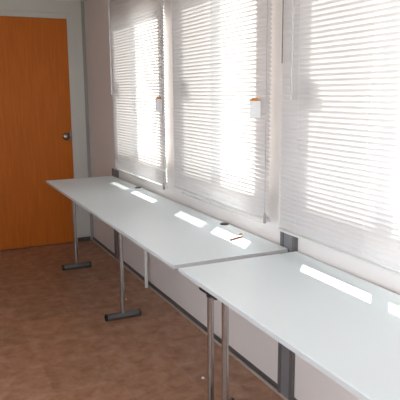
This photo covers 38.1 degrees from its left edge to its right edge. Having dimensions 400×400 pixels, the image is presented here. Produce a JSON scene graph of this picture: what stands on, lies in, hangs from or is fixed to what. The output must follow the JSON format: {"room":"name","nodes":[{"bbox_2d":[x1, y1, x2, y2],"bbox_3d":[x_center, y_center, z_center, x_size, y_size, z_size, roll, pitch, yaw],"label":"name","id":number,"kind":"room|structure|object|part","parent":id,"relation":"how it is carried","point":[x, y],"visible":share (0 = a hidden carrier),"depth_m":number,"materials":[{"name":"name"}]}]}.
{"room":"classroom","nodes":[
{"label":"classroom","id":0,"kind":"room"},
{"bbox_2d":[0,0,90,236],"bbox_3d":[-2.197,-0.621,5.043,2.480,2.270,0.080,-5,12,-25],"label":"wall","id":1,"kind":"structure","parent":0,"point":[55,6],"depth_m":5.39,"materials":[{"name":"white paint"}]},
{"bbox_2d":[0,242,70,250],"bbox_3d":[-1.630,0.443,5.515,0.901,0.017,0.084,-5,12,-25],"label":"trim","id":2,"kind":"structure","parent":1,"relation":"attached to","point":[66,242],"depth_m":5.50,"materials":[{"name":"brown wood"}]},
{"bbox_2d":[0,16,73,249],"bbox_3d":[-1.606,-0.582,5.259,0.895,2.089,0.115,-5,12,-25],"label":"door","id":3,"kind":"structure","parent":1,"relation":"in","point":[36,130],"depth_m":5.31,"materials":[{"name":"orange wood"}]},
{"bbox_3d":[-1.250,-0.594,5.404,0.068,0.068,0.064,-5,12,-25],"label":"knob","id":4,"kind":"part","parent":3,"relation":"part of","materials":[{"name":"metal"}]},
{"bbox_2d":[0,10,81,241],"bbox_3d":[-1.637,-0.615,5.318,1.001,2.150,0.084,-5,12,-25],"label":"trim","id":5,"kind":"structure","parent":1,"relation":"attached to","point":[68,16],"depth_m":5.38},
{"bbox_2d":[77,236,90,241],"bbox_3d":[-2.148,0.478,5.215,2.365,0.045,0.014,-5,12,-25],"label":"baseboard","id":6,"kind":"structure","parent":1,"relation":"attached to","point":[88,238],"depth_m":5.69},
{"bbox_2d":[81,0,93,239],"bbox_3d":[-1.075,-0.720,5.527,0.029,2.270,0.010,-5,12,-25],"label":"trim","id":7,"kind":"structure","parent":1,"relation":"attached to","point":[82,3],"depth_m":5.48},
{"bbox_2d":[0,240,283,399],"bbox_3d":[-0.592,1.102,2.104,2.560,0.060,7.243,-5,12,-25],"label":"floor","id":8,"kind":"structure","parent":0,"point":[57,342],"depth_m":3.41,"materials":[{"name":"tile"}]},
{"bbox_2d":[46,176,287,399],"bbox_3d":[-0.418,0.396,3.696,0.560,0.740,2.635,-5,12,-25],"label":"folding table","id":9,"kind":"object","parent":8,"relation":"on","point":[176,234],"visible":0.93,"depth_m":3.10,"materials":[{"name":"white laminate"}]},
{"bbox_3d":[-1.027,0.198,4.743,0.029,0.678,0.029,-5,12,-25],"label":"leg","id":10,"kind":"part","parent":9,"relation":"part of","materials":[{"name":"silver metal"}]},
{"bbox_3d":[-0.500,0.394,3.672,0.029,0.678,0.029,-5,12,-25],"label":"leg","id":11,"kind":"part","parent":9,"relation":"part of","materials":[{"name":"silver metal"}]},
{"bbox_3d":[0.047,0.598,2.561,0.029,0.678,0.029,-5,12,-25],"label":"leg","id":12,"kind":"part","parent":9,"relation":"part of","materials":[{"name":"silver metal"}]},
{"bbox_2d":[179,251,399,399],"bbox_3d":[0.725,0.826,1.348,0.563,0.740,2.608,-5,12,-25],"label":"folding table","id":13,"kind":"object","parent":8,"relation":"on","point":[344,325],"visible":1,"depth_m":1.88,"materials":[{"name":"white laminate"}]},
{"bbox_3d":[0.104,0.629,2.391,0.029,0.678,0.029,-5,12,-25],"label":"leg","id":14,"kind":"part","parent":13,"relation":"part of","materials":[{"name":"silver metal"}]},
{"bbox_2d":[84,0,399,399],"bbox_3d":[0.516,-0.150,2.420,0.080,2.270,7.243,-5,12,-25],"label":"wall","id":15,"kind":"structure","parent":0,"point":[259,348],"depth_m":3.44,"materials":[{"name":"white paint"}]},
{"bbox_2d":[112,168,118,259],"bbox_3d":[-0.712,0.134,4.947,0.018,0.800,0.135,-5,12,-25],"label":"duct","id":16,"kind":"object","parent":15,"relation":"attached to","point":[115,173],"visible":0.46,"depth_m":4.99,"materials":[{"name":"grey metal"}]},
{"bbox_3d":[-0.736,0.125,4.997,0.018,0.800,0.022,-5,12,-25],"label":"rail","id":17,"kind":"part","parent":16,"relation":"part of","materials":[{"name":"grey metal"}]},
{"bbox_2d":[120,0,167,186],"bbox_3d":[-0.443,-0.768,4.239,0.108,1.230,1.060,-5,12,-25],"label":"window","id":18,"kind":"structure","parent":15,"relation":"in","point":[163,0],"depth_m":3.88,"materials":[{"name":"white plastic"}]},
{"bbox_2d":[108,0,167,189],"bbox_3d":[-0.445,-0.859,4.092,0.098,1.430,1.089,-5,12,-25],"label":"blind","id":19,"kind":"object","parent":18,"relation":"attached to","point":[137,45],"visible":1,"depth_m":4.04,"materials":[{"name":"plastic"}]},
{"bbox_3d":[-0.451,-0.166,4.218,0.024,0.010,1.085,-5,12,-25],"label":"rail","id":20,"kind":"part","parent":19,"relation":"part of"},
{"bbox_2d":[156,97,161,110],"bbox_3d":[-0.260,-0.608,3.659,0.062,0.089,0.004,10,15,43],"label":"tag","id":21,"kind":"object","parent":19,"relation":"hanging from","point":[158,99],"visible":1,"depth_m":3.66,"materials":[{"name":"paper"}]},
{"bbox_3d":[-0.238,-0.757,3.606,0.015,1.405,0.016,-5,12,-25],"label":"lift cord","id":22,"kind":"part","parent":19,"relation":"part of","materials":[{"name":"white fabric"}]},
{"bbox_2d":[144,250,147,287],"bbox_3d":[-0.402,0.310,4.264,0.027,0.700,0.027,-5,12,-25],"label":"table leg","id":23,"kind":"object","parent":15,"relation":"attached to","point":[145,251],"visible":0.34,"depth_m":4.29,"materials":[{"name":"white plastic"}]},
{"bbox_2d":[92,239,287,399],"bbox_3d":[0.473,0.965,2.603,0.010,0.010,7.083,-5,12,-25],"label":"trim","id":24,"kind":"structure","parent":15,"relation":"attached to","point":[127,268],"depth_m":3.54,"materials":[{"name":"grey"}]},
{"bbox_2d":[93,237,296,399],"bbox_3d":[0.482,0.954,2.606,0.012,0.030,7.083,-5,12,-25],"label":"baseboard","id":25,"kind":"structure","parent":15,"relation":"attached to","point":[253,367],"depth_m":3.60,"materials":[{"name":"grey"}]},
{"bbox_2d":[171,0,272,223],"bbox_3d":[0.090,-0.674,3.016,0.087,1.406,1.089,-5,12,-25],"label":"blind","id":26,"kind":"object","parent":15,"relation":"attached to","point":[221,51],"visible":1,"depth_m":2.95,"materials":[{"name":"white plastic"}]},
{"bbox_3d":[-0.102,-0.731,3.369,0.028,1.363,0.001,-5,12,-25],"label":"ladder cord","id":27,"kind":"part","parent":26,"relation":"part of","materials":[{"name":"white fabric"}]},
{"bbox_3d":[0.079,0.007,3.138,0.024,0.010,1.085,-5,12,-25],"label":"rail","id":28,"kind":"part","parent":26,"relation":"part of","materials":[{"name":"white plastic"}]},
{"bbox_3d":[0.249,-0.600,2.656,0.028,1.363,0.001,-5,12,-25],"label":"ladder cord","id":29,"kind":"part","parent":26,"relation":"part of","materials":[{"name":"white fabric"}]},
{"bbox_2d":[250,98,260,117],"bbox_3d":[0.249,-0.418,2.624,0.062,0.089,0.004,10,15,43],"label":"tag","id":30,"kind":"object","parent":26,"relation":"hanging from","point":[255,103],"visible":1,"depth_m":2.62,"materials":[{"name":"paper"}]},
{"bbox_3d":[0.254,-0.857,2.547,0.012,0.826,0.002,-5,12,-25],"label":"hanging cord","id":31,"kind":"part","parent":26,"relation":"part of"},
{"bbox_3d":[0.291,-0.572,2.528,0.015,1.381,0.016,-5,12,-25],"label":"lift cord","id":32,"kind":"part","parent":26,"relation":"part of","materials":[{"name":"white fabric"}]},
{"bbox_2d":[184,140,262,221],"bbox_3d":[0.098,-0.567,3.141,0.108,1.230,0.960,-5,12,-25],"label":"window","id":33,"kind":"structure","parent":15,"relation":"in","point":[191,140],"depth_m":3.20,"materials":[{"name":"white plastic"}]},
{"bbox_2d":[277,231,297,399],"bbox_3d":[0.404,0.542,2.679,0.018,0.815,0.115,-5,12,-25],"label":"duct","id":34,"kind":"object","parent":15,"relation":"attached to","point":[286,357],"visible":0.31,"depth_m":2.70,"materials":[{"name":"grey metal"}]},
{"bbox_3d":[0.384,0.534,2.720,0.018,0.815,0.022,-5,12,-25],"label":"rail","id":35,"kind":"part","parent":34,"relation":"part of","materials":[{"name":"grey metal"}]},
{"bbox_3d":[0.424,0.549,2.638,0.018,0.815,0.022,-5,12,-25],"label":"rail","id":36,"kind":"part","parent":34,"relation":"part of","materials":[{"name":"grey metal"}]},
{"bbox_2d":[296,154,399,269],"bbox_3d":[0.643,-0.364,2.034,0.108,1.230,1.040,-5,12,-25],"label":"window","id":37,"kind":"structure","parent":15,"relation":"in","point":[303,154],"depth_m":2.24,"materials":[{"name":"white plastic"}]},
{"bbox_2d":[277,0,399,275],"bbox_3d":[0.602,-0.474,1.966,0.098,1.420,1.110,-5,12,-25],"label":"blind","id":38,"kind":"object","parent":37,"relation":"attached to","point":[340,100],"visible":1,"depth_m":2.13,"materials":[{"name":"plastic"}]},
{"bbox_3d":[0.343,-0.902,2.358,0.008,0.673,0.004,-5,12,-25],"label":"pull cord","id":39,"kind":"part","parent":38,"relation":"part of","materials":[{"name":"white plastic"}]},
{"bbox_3d":[0.411,-0.530,2.330,0.028,1.383,0.001,-5,12,-25],"label":"ladder cord","id":40,"kind":"part","parent":38,"relation":"part of","materials":[{"name":"white fabric"}]},
{"bbox_3d":[0.597,0.220,2.090,0.024,0.010,1.110,-5,12,-25],"label":"rail","id":41,"kind":"part","parent":38,"relation":"part of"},
{"bbox_3d":[0.592,-0.463,1.963,0.028,1.383,0.001,-5,12,-25],"label":"ladder cord","id":42,"kind":"part","parent":38,"relation":"part of","materials":[{"name":"white fabric"}]},
{"label":"outside","id":43,"kind":"structure","parent":0,"visible":0},
{"bbox_2d":[127,116,399,211],"bbox_3d":[1.337,1.652,0.961,80.000,0.150,80.000,-5,12,-25],"label":"ground","id":44,"kind":"structure","parent":43,"point":[165,116],"depth_m":12.52,"materials":[{"name":"white"}]}
]}

